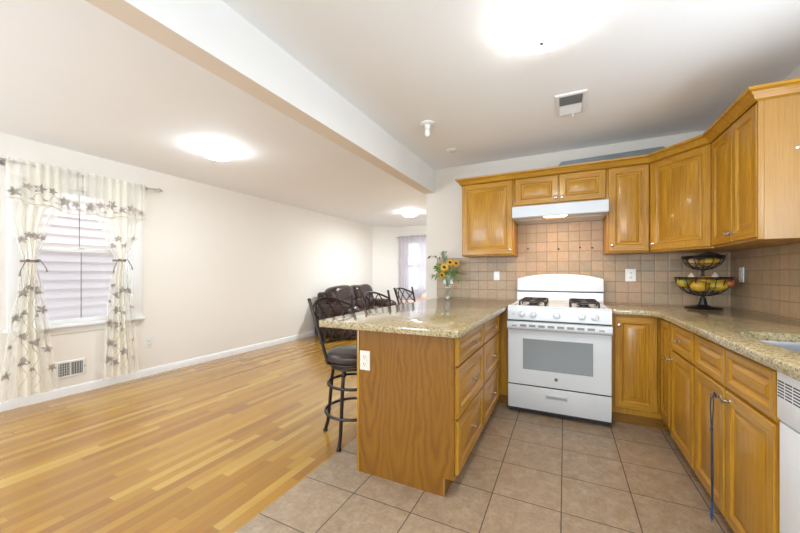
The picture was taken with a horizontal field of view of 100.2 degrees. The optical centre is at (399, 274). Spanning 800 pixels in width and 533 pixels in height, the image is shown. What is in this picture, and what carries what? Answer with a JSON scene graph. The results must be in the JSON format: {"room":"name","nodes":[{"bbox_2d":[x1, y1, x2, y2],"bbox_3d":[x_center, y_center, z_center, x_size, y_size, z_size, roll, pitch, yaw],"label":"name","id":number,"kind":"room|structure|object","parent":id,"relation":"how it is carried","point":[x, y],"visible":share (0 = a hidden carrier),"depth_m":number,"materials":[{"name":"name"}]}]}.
{"room":"kitchen","nodes":[
{"label":"kitchen","id":0,"kind":"room"},
{"bbox_2d":[0,132,371,401],"bbox_3d":[-2.957,-0.019,4.053,0.140,2.411,9.940,0,0,26],"label":"wall","id":1,"kind":"structure","parent":0,"point":[223,269],"depth_m":4.48,"materials":[{"name":"beige paint"}]},
{"bbox_2d":[55,358,85,379],"bbox_3d":[-3.238,0.929,3.297,0.023,0.165,0.225,0,0,26],"label":"air vent","id":2,"kind":"object","parent":1,"relation":"in","point":[70,368],"visible":1,"depth_m":3.29,"materials":[{"name":"white plastic"}]},
{"bbox_2d":[3,163,145,339],"bbox_3d":[-3.244,-0.198,3.408,0.195,1.550,1.080,0,0,26],"label":"window","id":3,"kind":"structure","parent":1,"relation":"in","point":[16,250],"depth_m":3.32,"materials":[{"name":"white paint"}]},
{"bbox_2d":[0,158,162,192],"bbox_3d":[-3.144,-0.975,3.368,0.131,0.067,1.368,0,0,26],"label":"curtain rod","id":4,"kind":"object","parent":1,"relation":"attached to","point":[2,160],"visible":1,"depth_m":3.29,"materials":[{"name":"grey metal"}]},
{"bbox_2d":[1,160,81,397],"bbox_3d":[-3.230,0.043,3.036,0.123,2.090,0.534,0,0,26],"label":"curtain","id":5,"kind":"object","parent":4,"relation":"hanging from","point":[43,185],"visible":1,"depth_m":2.99,"materials":[{"name":"white fabric"}]},
{"bbox_2d":[84,176,144,377],"bbox_3d":[-2.986,0.047,3.533,0.123,2.099,0.540,0,0,26],"label":"curtain","id":6,"kind":"object","parent":4,"relation":"hanging from","point":[115,205],"visible":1,"depth_m":3.56,"materials":[{"name":"white fabric"}]},
{"bbox_2d":[146,337,152,347],"bbox_3d":[-2.938,0.802,3.922,0.009,0.116,0.072,0,0,26],"label":"wall outlet","id":7,"kind":"object","parent":1,"relation":"attached to","point":[149,341],"visible":1,"depth_m":3.92,"materials":[{"name":"white plastic"}]},
{"bbox_2d":[0,331,314,411],"bbox_3d":[-2.857,1.144,4.082,0.014,0.086,9.800,0,0,26],"label":"baseboard","id":8,"kind":"structure","parent":1,"relation":"attached to","point":[14,403],"depth_m":3.74,"materials":[{"name":"white paint"}]},
{"bbox_2d":[85,0,433,193],"bbox_3d":[-1.024,-1.089,1.175,0.123,0.271,6.204,0,0,26],"label":"beam","id":9,"kind":"structure","parent":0,"point":[210,34],"depth_m":1.72,"materials":[{"name":"paint"}]},
{"bbox_2d":[0,335,733,532],"bbox_3d":[0.043,1.237,3.635,5.893,0.100,11.840,0,0,26],"label":"floor","id":10,"kind":"structure","parent":0,"point":[205,447],"depth_m":2.03,"materials":[{"name":"brown wood"}]},
{"bbox_2d":[307,295,356,451],"bbox_3d":[-0.403,0.678,2.476,0.525,1.017,0.511,0,0,-40],"label":"bar stool","id":11,"kind":"object","parent":10,"relation":"on","point":[339,358],"visible":0.68,"depth_m":2.37,"materials":[{"name":"metal"}]},
{"bbox_2d":[315,284,396,338],"bbox_3d":[-0.851,0.690,6.917,0.968,0.953,1.804,0,0,26],"label":"sofa","id":12,"kind":"object","parent":10,"relation":"on","point":[342,292],"visible":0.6,"depth_m":6.41,"materials":[{"name":"brown leather"}]},
{"bbox_2d":[325,285,355,305],"bbox_3d":[-1.177,0.512,6.680,0.424,0.594,0.730,0,0,26],"label":"cushion","id":13,"kind":"object","parent":12,"relation":"on","point":[342,292],"depth_m":6.46,"materials":[{"name":"brown leather"}]},
{"bbox_2d":[351,284,373,307],"bbox_3d":[-0.869,0.512,7.313,0.433,0.596,0.734,0,0,26],"label":"cushion","id":14,"kind":"object","parent":12,"relation":"on","point":[364,288],"depth_m":7.06,"materials":[{"name":"brown leather"}]},
{"bbox_2d":[360,305,386,308],"bbox_3d":[-0.628,0.807,7.189,0.804,0.260,0.703,0,0,26],"label":"seat cushion","id":15,"kind":"object","parent":12,"relation":"on","point":[361,306],"depth_m":7.03,"materials":[{"name":"leather"}]},
{"bbox_2d":[361,290,391,309],"bbox_3d":[-0.124,0.678,3.314,0.525,1.017,0.511,0,0,-40],"label":"bar stool","id":16,"kind":"object","parent":10,"relation":"on","point":[364,296],"visible":0.22,"depth_m":3.47,"materials":[{"name":"brown metal"}]},
{"bbox_2d":[393,287,415,304],"bbox_3d":[0.172,0.678,4.333,0.525,1.017,0.511,0,0,-40],"label":"bar stool","id":17,"kind":"object","parent":10,"relation":"on","point":[399,288],"visible":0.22,"depth_m":4.51,"materials":[{"name":"brown metal"}]},
{"bbox_2d":[397,292,425,304],"bbox_3d":[0.449,0.766,7.581,0.749,0.761,0.978,0,0,26],"label":"armchair","id":18,"kind":"object","parent":10,"relation":"on","point":[423,297],"visible":0.07,"depth_m":7.25,"materials":[{"name":"beige fabric"}]},
{"bbox_2d":[421,292,425,300],"bbox_3d":[0.660,0.607,7.477,0.278,0.443,0.608,0,0,26],"label":"cushion","id":19,"kind":"object","parent":18,"relation":"on","point":[423,297],"depth_m":7.24,"materials":[{"name":"beige fabric"}]},
{"bbox_2d":[357,325,482,496],"bbox_3d":[0.175,0.750,2.168,0.653,0.874,0.646,0,0,26],"label":"base cabinet","id":20,"kind":"object","parent":10,"relation":"on","point":[420,398],"visible":0.97,"depth_m":1.88,"materials":[{"name":"brown wood"}]},
{"bbox_2d":[360,350,369,370],"bbox_3d":[-0.210,0.515,1.997,0.070,0.116,0.009,0,0,26],"label":"wall outlet","id":21,"kind":"object","parent":20,"relation":"attached to","point":[364,355],"visible":1,"depth_m":1.99,"materials":[{"name":"beige plastic"}]},
{"bbox_2d":[482,315,498,426],"bbox_3d":[0.462,0.750,2.744,0.648,0.874,0.638,0,0,26],"label":"base cabinet","id":22,"kind":"object","parent":10,"relation":"on","point":[490,345],"visible":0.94,"depth_m":2.54,"materials":[{"name":"brown wood"}]},
{"bbox_2d":[498,309,508,403],"bbox_3d":[0.772,0.750,3.343,0.676,0.874,0.707,0,0,26],"label":"base cabinet","id":23,"kind":"object","parent":10,"relation":"on","point":[503,317],"visible":0.1,"depth_m":3.02,"materials":[{"name":"brown wood"}]},
{"bbox_2d":[319,298,516,337],"bbox_3d":[0.353,0.292,2.754,0.891,0.038,2.134,0,0,26],"label":"countertop","id":24,"kind":"structure","parent":23,"relation":"on","point":[437,317],"depth_m":2.06,"materials":[{"name":"stone"}]},
{"bbox_2d":[445,277,450,298],"bbox_3d":[0.529,0.152,3.696,0.070,0.240,0.070,0,0,26],"label":"vase","id":25,"kind":"object","parent":24,"relation":"on","point":[446,287],"visible":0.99,"depth_m":3.69,"materials":[{"name":"clear glass"}]},
{"bbox_2d":[430,273,446,280],"bbox_3d":[0.426,0.084,3.695,0.188,0.206,0.097,0,0,26],"label":"leaf sprig","id":26,"kind":"object","parent":25,"relation":"in","point":[436,273],"visible":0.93,"depth_m":3.69,"materials":[{"name":"green plant"}]},
{"bbox_2d":[433,263,447,289],"bbox_3d":[0.434,0.030,3.712,0.144,0.314,0.149,0,0,-34],"label":"leaf sprig","id":27,"kind":"object","parent":25,"relation":"in","point":[438,265],"visible":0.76,"depth_m":3.71,"materials":[{"name":"green plant"}]},
{"bbox_2d":[440,250,447,271],"bbox_3d":[0.498,-0.037,3.708,0.108,0.447,0.109,0,0,26],"label":"leaf sprig","id":28,"kind":"object","parent":25,"relation":"in","point":[443,252],"visible":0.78,"depth_m":3.71,"materials":[{"name":"green plant"}]},
{"bbox_2d":[440,263,448,288],"bbox_3d":[0.498,0.049,3.639,0.115,0.357,0.079,0,0,-27],"label":"sunflower","id":29,"kind":"object","parent":25,"relation":"in","point":[444,267],"visible":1,"depth_m":3.63,"materials":[{"name":"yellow plant"}]},
{"bbox_2d":[443,263,450,280],"bbox_3d":[0.518,0.023,3.686,0.097,0.328,0.097,0,0,-34],"label":"leaf sprig","id":30,"kind":"object","parent":25,"relation":"in","point":[447,272],"visible":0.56,"depth_m":3.68,"materials":[{"name":"green plant"}]},
{"bbox_2d":[446,259,453,294],"bbox_3d":[0.532,0.029,3.642,0.064,0.395,0.103,0,0,-37],"label":"sunflower","id":31,"kind":"object","parent":25,"relation":"in","point":[449,262],"visible":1,"depth_m":3.63,"materials":[{"name":"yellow plant"}]},
{"bbox_2d":[447,260,459,290],"bbox_3d":[0.576,0.033,3.652,0.148,0.388,0.060,0,0,26],"label":"sunflower","id":32,"kind":"object","parent":25,"relation":"in","point":[456,262],"visible":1,"depth_m":3.63,"materials":[{"name":"yellow plant"}]},
{"bbox_2d":[449,268,459,279],"bbox_3d":[0.593,0.055,3.648,0.100,0.264,0.139,0,0,-19],"label":"leaf sprig","id":33,"kind":"object","parent":25,"relation":"in","point":[455,272],"visible":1,"depth_m":3.64,"materials":[{"name":"green plant"}]},
{"bbox_2d":[507,274,612,425],"bbox_3d":[1.417,0.592,3.005,0.768,1.189,0.736,0,0,26],"label":"gas range","id":34,"kind":"object","parent":10,"relation":"on","point":[560,330],"visible":1,"depth_m":2.74,"materials":[{"name":"white metal"}]},
{"bbox_2d":[508,297,611,310],"bbox_3d":[1.413,0.250,3.003,0.762,0.064,0.640,0,0,26],"label":"cooktop","id":35,"kind":"object","parent":34,"relation":"in","point":[522,303],"depth_m":2.87,"materials":[{"name":"white metal"}]},
{"bbox_2d":[611,314,672,430],"bbox_3d":[2.140,0.750,2.585,0.899,0.874,0.859,0,0,26],"label":"base cabinet","id":36,"kind":"object","parent":10,"relation":"on","point":[640,396],"visible":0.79,"depth_m":2.56,"materials":[{"name":"brown wood"}]},
{"bbox_2d":[604,303,799,380],"bbox_3d":[1.724,0.292,1.739,0.902,0.038,2.744,0,0,26],"label":"countertop","id":37,"kind":"structure","parent":36,"relation":"on","point":[740,331],"depth_m":1.71,"materials":[{"name":"stone"}]},
{"bbox_2d":[674,255,733,309],"bbox_3d":[2.408,0.064,2.660,0.357,0.417,0.357,0,0,26],"label":"fruit stand","id":38,"kind":"object","parent":37,"relation":"on","point":[702,304],"visible":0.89,"depth_m":2.61,"materials":[{"name":"black metal"}]},
{"bbox_2d":[676,279,690,287],"bbox_3d":[2.283,0.065,2.698,0.097,0.089,0.104,0,0,7],"label":"mango","id":39,"kind":"object","parent":38,"relation":"in","point":[680,283],"visible":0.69,"depth_m":2.66,"materials":[{"name":"yellow food"}]},
{"bbox_2d":[688,258,698,265],"bbox_3d":[2.341,-0.097,2.671,0.069,0.062,0.074,0,0,35],"label":"potato","id":40,"kind":"object","parent":38,"relation":"in","point":[691,260],"visible":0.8,"depth_m":2.65,"materials":[{"name":"beige food"}]},
{"bbox_2d":[690,281,708,291],"bbox_3d":[2.324,0.092,2.589,0.134,0.084,0.094,0,0,-15],"label":"mango","id":41,"kind":"object","parent":38,"relation":"in","point":[699,286],"visible":0.95,"depth_m":2.56,"materials":[{"name":"food"}]},
{"bbox_2d":[681,255,725,269],"bbox_3d":[2.408,-0.087,2.660,0.269,0.116,0.269,0,0,26],"label":"basket","id":42,"kind":"object","parent":38,"relation":"on","point":[720,257],"depth_m":2.60,"materials":[{"name":"black metal"}]},
{"bbox_2d":[674,277,733,296],"bbox_3d":[2.408,0.100,2.660,0.357,0.156,0.357,0,0,26],"label":"basket","id":43,"kind":"object","parent":38,"relation":"on","point":[703,294],"depth_m":2.57,"materials":[{"name":"black metal"}]},
{"bbox_2d":[697,276,714,282],"bbox_3d":[2.390,0.047,2.604,0.118,0.068,0.076,0,0,20],"label":"mango","id":44,"kind":"object","parent":38,"relation":"in","point":[708,281],"visible":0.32,"depth_m":2.58,"materials":[{"name":"yellow food"}]},
{"bbox_2d":[695,252,720,258],"bbox_3d":[2.421,-0.148,2.620,0.179,0.051,0.030,0,0,26],"label":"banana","id":45,"kind":"object","parent":38,"relation":"on","point":[705,253],"visible":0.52,"depth_m":2.61,"materials":[{"name":"food"}]},
{"bbox_2d":[699,258,722,265],"bbox_3d":[2.419,-0.098,2.607,0.142,0.061,0.076,0,0,37],"label":"mango","id":46,"kind":"object","parent":38,"relation":"in","point":[707,260],"visible":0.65,"depth_m":2.59,"materials":[{"name":"yellow food"}]},
{"bbox_2d":[708,280,729,290],"bbox_3d":[2.421,0.089,2.551,0.115,0.085,0.102,0,0,11],"label":"mango","id":47,"kind":"object","parent":38,"relation":"in","point":[719,285],"visible":0.93,"depth_m":2.52,"materials":[{"name":"yellow food"}]},
{"bbox_2d":[725,280,734,286],"bbox_3d":[2.486,0.063,2.530,0.068,0.074,0.067,0,0,26],"label":"apple","id":48,"kind":"object","parent":38,"relation":"in","point":[731,283],"visible":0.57,"depth_m":2.50,"materials":[{"name":"red food"}]},
{"bbox_2d":[760,340,799,352],"bbox_3d":[1.649,0.395,1.286,0.392,0.168,0.579,0,0,26],"label":"sink","id":49,"kind":"object","parent":37,"relation":"in","point":[792,346],"visible":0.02,"depth_m":1.53,"materials":[{"name":"silver metal"}]},
{"bbox_2d":[666,323,697,469],"bbox_3d":[1.969,0.750,1.925,0.623,0.874,0.472,0,0,26],"label":"base cabinet","id":50,"kind":"object","parent":10,"relation":"on","point":[682,341],"visible":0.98,"depth_m":2.01,"materials":[{"name":"brown wood"}]},
{"bbox_2d":[695,335,780,532],"bbox_3d":[1.689,0.750,1.355,0.623,0.874,0.794,0,0,26],"label":"base cabinet","id":51,"kind":"object","parent":10,"relation":"on","point":[746,424],"visible":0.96,"depth_m":1.37,"materials":[{"name":"brown wood"}]},
{"bbox_2d":[710,392,716,521],"bbox_3d":[1.438,0.839,1.538,0.020,0.598,0.035,0,0,26],"label":"cord","id":52,"kind":"object","parent":51,"relation":"hanging from","point":[714,393],"visible":1,"depth_m":1.53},
{"bbox_2d":[777,371,799,532],"bbox_3d":[1.389,0.751,0.717,0.592,0.872,0.609,0,0,26],"label":"dishwasher","id":53,"kind":"object","parent":10,"relation":"on","point":[788,388],"visible":0.93,"depth_m":1.06,"materials":[{"name":"white metal"}]},
{"bbox_2d":[372,226,396,303],"bbox_3d":[-0.423,-0.019,8.679,0.600,2.411,0.600,0,0,26],"label":"wall","id":54,"kind":"structure","parent":0,"point":[384,240],"depth_m":8.58,"materials":[{"name":"beige paint"}]},
{"bbox_2d":[0,0,799,226],"bbox_3d":[0.043,-1.284,3.635,5.893,0.120,11.840,0,0,26],"label":"ceiling","id":55,"kind":"structure","parent":0,"point":[74,76],"depth_m":2.16,"materials":[{"name":"paint"}]},
{"bbox_2d":[199,144,234,160],"bbox_3d":[-1.787,-1.165,3.276,0.304,0.118,0.304,0,0,26],"label":"ceiling light","id":56,"kind":"object","parent":55,"relation":"attached to","point":[211,151],"visible":1,"depth_m":3.19,"materials":[{"name":"white glass"}]},
{"bbox_2d":[402,211,416,217],"bbox_3d":[0.192,-1.165,6.571,0.304,0.118,0.304,0,0,26],"label":"ceiling light","id":57,"kind":"object","parent":55,"relation":"attached to","point":[409,214],"visible":1,"depth_m":6.47,"materials":[{"name":"white glass"}]},
{"bbox_2d":[421,120,433,136],"bbox_3d":[0.222,-1.168,2.715,0.112,0.112,0.112,0,0,26],"label":"holder","id":58,"kind":"object","parent":55,"relation":"attached to","point":[426,124],"visible":1,"depth_m":2.69,"materials":[{"name":"white plastic"}]},
{"bbox_2d":[446,148,457,152],"bbox_3d":[0.514,-1.219,3.303,0.116,0.012,0.116,0,0,26],"label":"ceiling plate","id":59,"kind":"object","parent":55,"relation":"attached to","point":[450,150],"visible":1,"depth_m":3.29,"materials":[{"name":"white plastic"}]},
{"bbox_2d":[505,0,586,54],"bbox_3d":[0.678,-1.160,1.600,0.310,0.129,0.310,0,0,12],"label":"ceiling light","id":60,"kind":"object","parent":55,"relation":"attached to","point":[548,28],"visible":1,"depth_m":1.54,"materials":[{"name":"white glass"}]},
{"bbox_2d":[555,89,587,116],"bbox_3d":[1.226,-1.212,2.406,0.198,0.024,0.340,0,0,26],"label":"ceiling vent","id":61,"kind":"object","parent":55,"relation":"in","point":[571,103],"visible":1,"depth_m":2.38,"materials":[{"name":"white plastic"}]},
{"bbox_2d":[397,225,425,295],"bbox_3d":[1.093,-0.019,8.189,2.553,2.411,0.140,0,0,26],"label":"wall","id":62,"kind":"structure","parent":0,"point":[421,229],"depth_m":8.54,"materials":[{"name":"beige paint"}]},
{"bbox_3d":[0.681,-0.936,8.265,1.680,0.025,0.088,0,0,26],"label":"curtain rod","id":63,"kind":"object","parent":62,"relation":"attached to","visible":0},
{"bbox_2d":[398,235,425,300],"bbox_3d":[0.320,0.054,8.403,0.810,2.065,0.056,0,0,26],"label":"curtain","id":64,"kind":"object","parent":63,"relation":"hanging from","point":[411,250],"visible":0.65,"depth_m":8.41,"materials":[{"name":"white fabric"}]},
{"bbox_2d":[426,130,711,305],"bbox_3d":[1.619,-0.019,3.398,2.856,2.411,0.120,0,0,26],"label":"wall","id":65,"kind":"structure","parent":0,"point":[443,206],"depth_m":3.81,"materials":[{"name":"paint"}]},
{"bbox_2d":[444,275,452,283],"bbox_3d":[0.554,0.052,3.842,0.115,0.116,0.009,0,0,26],"label":"wall outlet","id":66,"kind":"object","parent":65,"relation":"attached to","point":[451,280],"visible":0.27,"depth_m":3.83,"materials":[{"name":"white plastic"}]},
{"bbox_2d":[462,180,517,257],"bbox_3d":[0.928,-0.551,3.466,0.514,0.735,0.349,0,0,26],"label":"upper cabinet","id":67,"kind":"object","parent":65,"relation":"attached to","point":[489,229],"visible":0.95,"depth_m":3.33,"materials":[{"name":"brown wood"}]},
{"bbox_2d":[494,272,499,279],"bbox_3d":[1.040,0.019,3.602,0.060,0.095,0.010,0,0,26],"label":"wall switch","id":68,"kind":"object","parent":65,"relation":"attached to","point":[496,274],"visible":1,"depth_m":3.60,"materials":[{"name":"white plastic"}]},
{"bbox_2d":[514,169,605,206],"bbox_3d":[1.503,-0.782,3.183,0.764,0.273,0.349,0,0,26],"label":"upper cabinet","id":69,"kind":"object","parent":65,"relation":"attached to","point":[584,185],"visible":0.95,"depth_m":3.04,"materials":[{"name":"brown wood"}]},
{"bbox_2d":[512,199,608,224],"bbox_3d":[1.473,-0.571,3.117,0.754,0.149,0.494,0,0,26],"label":"range hood","id":70,"kind":"object","parent":69,"relation":"attached to","point":[591,210],"visible":1,"depth_m":2.94,"materials":[{"name":"metal"}]},
{"bbox_2d":[543,215,566,219],"bbox_3d":[1.382,-0.504,2.979,0.188,0.015,0.123,0,0,26],"label":"lamp","id":71,"kind":"object","parent":70,"relation":"attached to","point":[546,217],"depth_m":2.96,"materials":[{"name":"white plastic"}]},
{"bbox_2d":[558,146,665,165],"bbox_3d":[1.929,-0.997,3.013,1.000,0.157,0.210,0,0,26],"label":"duct","id":72,"kind":"object","parent":69,"relation":"on","point":[649,150],"visible":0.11,"depth_m":2.96,"materials":[{"name":"white metal"}]},
{"bbox_2d":[437,220,730,306],"bbox_3d":[1.589,-0.190,3.342,2.581,0.926,0.008,0,0,26],"label":"backsplash","id":73,"kind":"structure","parent":65,"relation":"attached to","point":[655,284],"depth_m":3.25,"materials":[{"name":"tile"}]},
{"bbox_2d":[603,163,649,254],"bbox_3d":[1.984,-0.551,2.946,0.306,0.735,0.349,0,0,26],"label":"upper cabinet","id":74,"kind":"object","parent":65,"relation":"attached to","point":[626,225],"visible":0.95,"depth_m":2.82,"materials":[{"name":"brown wood"}]},
{"bbox_2d":[625,269,635,281],"bbox_3d":[2.118,0.009,3.072,0.082,0.116,0.009,0,0,26],"label":"wall outlet","id":75,"kind":"object","parent":65,"relation":"attached to","point":[630,274],"visible":1,"depth_m":3.07,"materials":[{"name":"white plastic"}]},
{"bbox_2d":[742,66,799,320],"bbox_3d":[1.410,-0.019,-0.101,0.140,2.411,6.344,0,0,26],"label":"wall","id":76,"kind":"structure","parent":0,"point":[796,74],"depth_m":2.01,"materials":[{"name":"paint"}]},
{"bbox_2d":[644,142,771,253],"bbox_3d":[2.316,-0.551,2.614,0.613,0.735,0.651,0,0,26],"label":"upper cabinet","id":77,"kind":"object","parent":76,"relation":"attached to","point":[680,184],"visible":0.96,"depth_m":2.52,"materials":[{"name":"brown wood"}]},
{"bbox_2d":[739,267,743,281],"bbox_3d":[2.647,0.005,2.598,0.009,0.116,0.072,0,0,26],"label":"wall outlet","id":78,"kind":"object","parent":76,"relation":"attached to","point":[741,269],"visible":1,"depth_m":2.59,"materials":[{"name":"white plastic"}]},
{"bbox_2d":[711,94,799,247],"bbox_3d":[2.150,-0.551,1.976,0.349,0.735,0.640,0,0,26],"label":"upper cabinet","id":79,"kind":"object","parent":76,"relation":"attached to","point":[755,162],"visible":1,"depth_m":1.77,"materials":[{"name":"brown wood"}]},
{"bbox_2d":[455,78,799,186],"bbox_3d":[1.562,-0.941,2.757,0.818,0.062,2.603,0,0,-36],"label":"crown molding","id":80,"kind":"structure","parent":79,"relation":"attached to","point":[751,95],"depth_m":2.46,"materials":[{"name":"brown wood"}]},
{"bbox_2d":[731,243,799,320],"bbox_3d":[2.124,0.044,1.516,0.008,0.458,2.796,0,0,26],"label":"backsplash","id":81,"kind":"structure","parent":76,"relation":"attached to","point":[771,284],"depth_m":2.25,"materials":[{"name":"tile"}]},
{"label":"outside","id":82,"kind":"structure","parent":0,"visible":0},
{"bbox_2d":[34,193,117,320],"bbox_3d":[-4.495,-0.638,4.442,0.255,4.250,6.400,0,0,26],"label":"house","id":83,"kind":"structure","parent":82,"point":[61,285],"depth_m":4.49,"materials":[{"name":"white plastic"}]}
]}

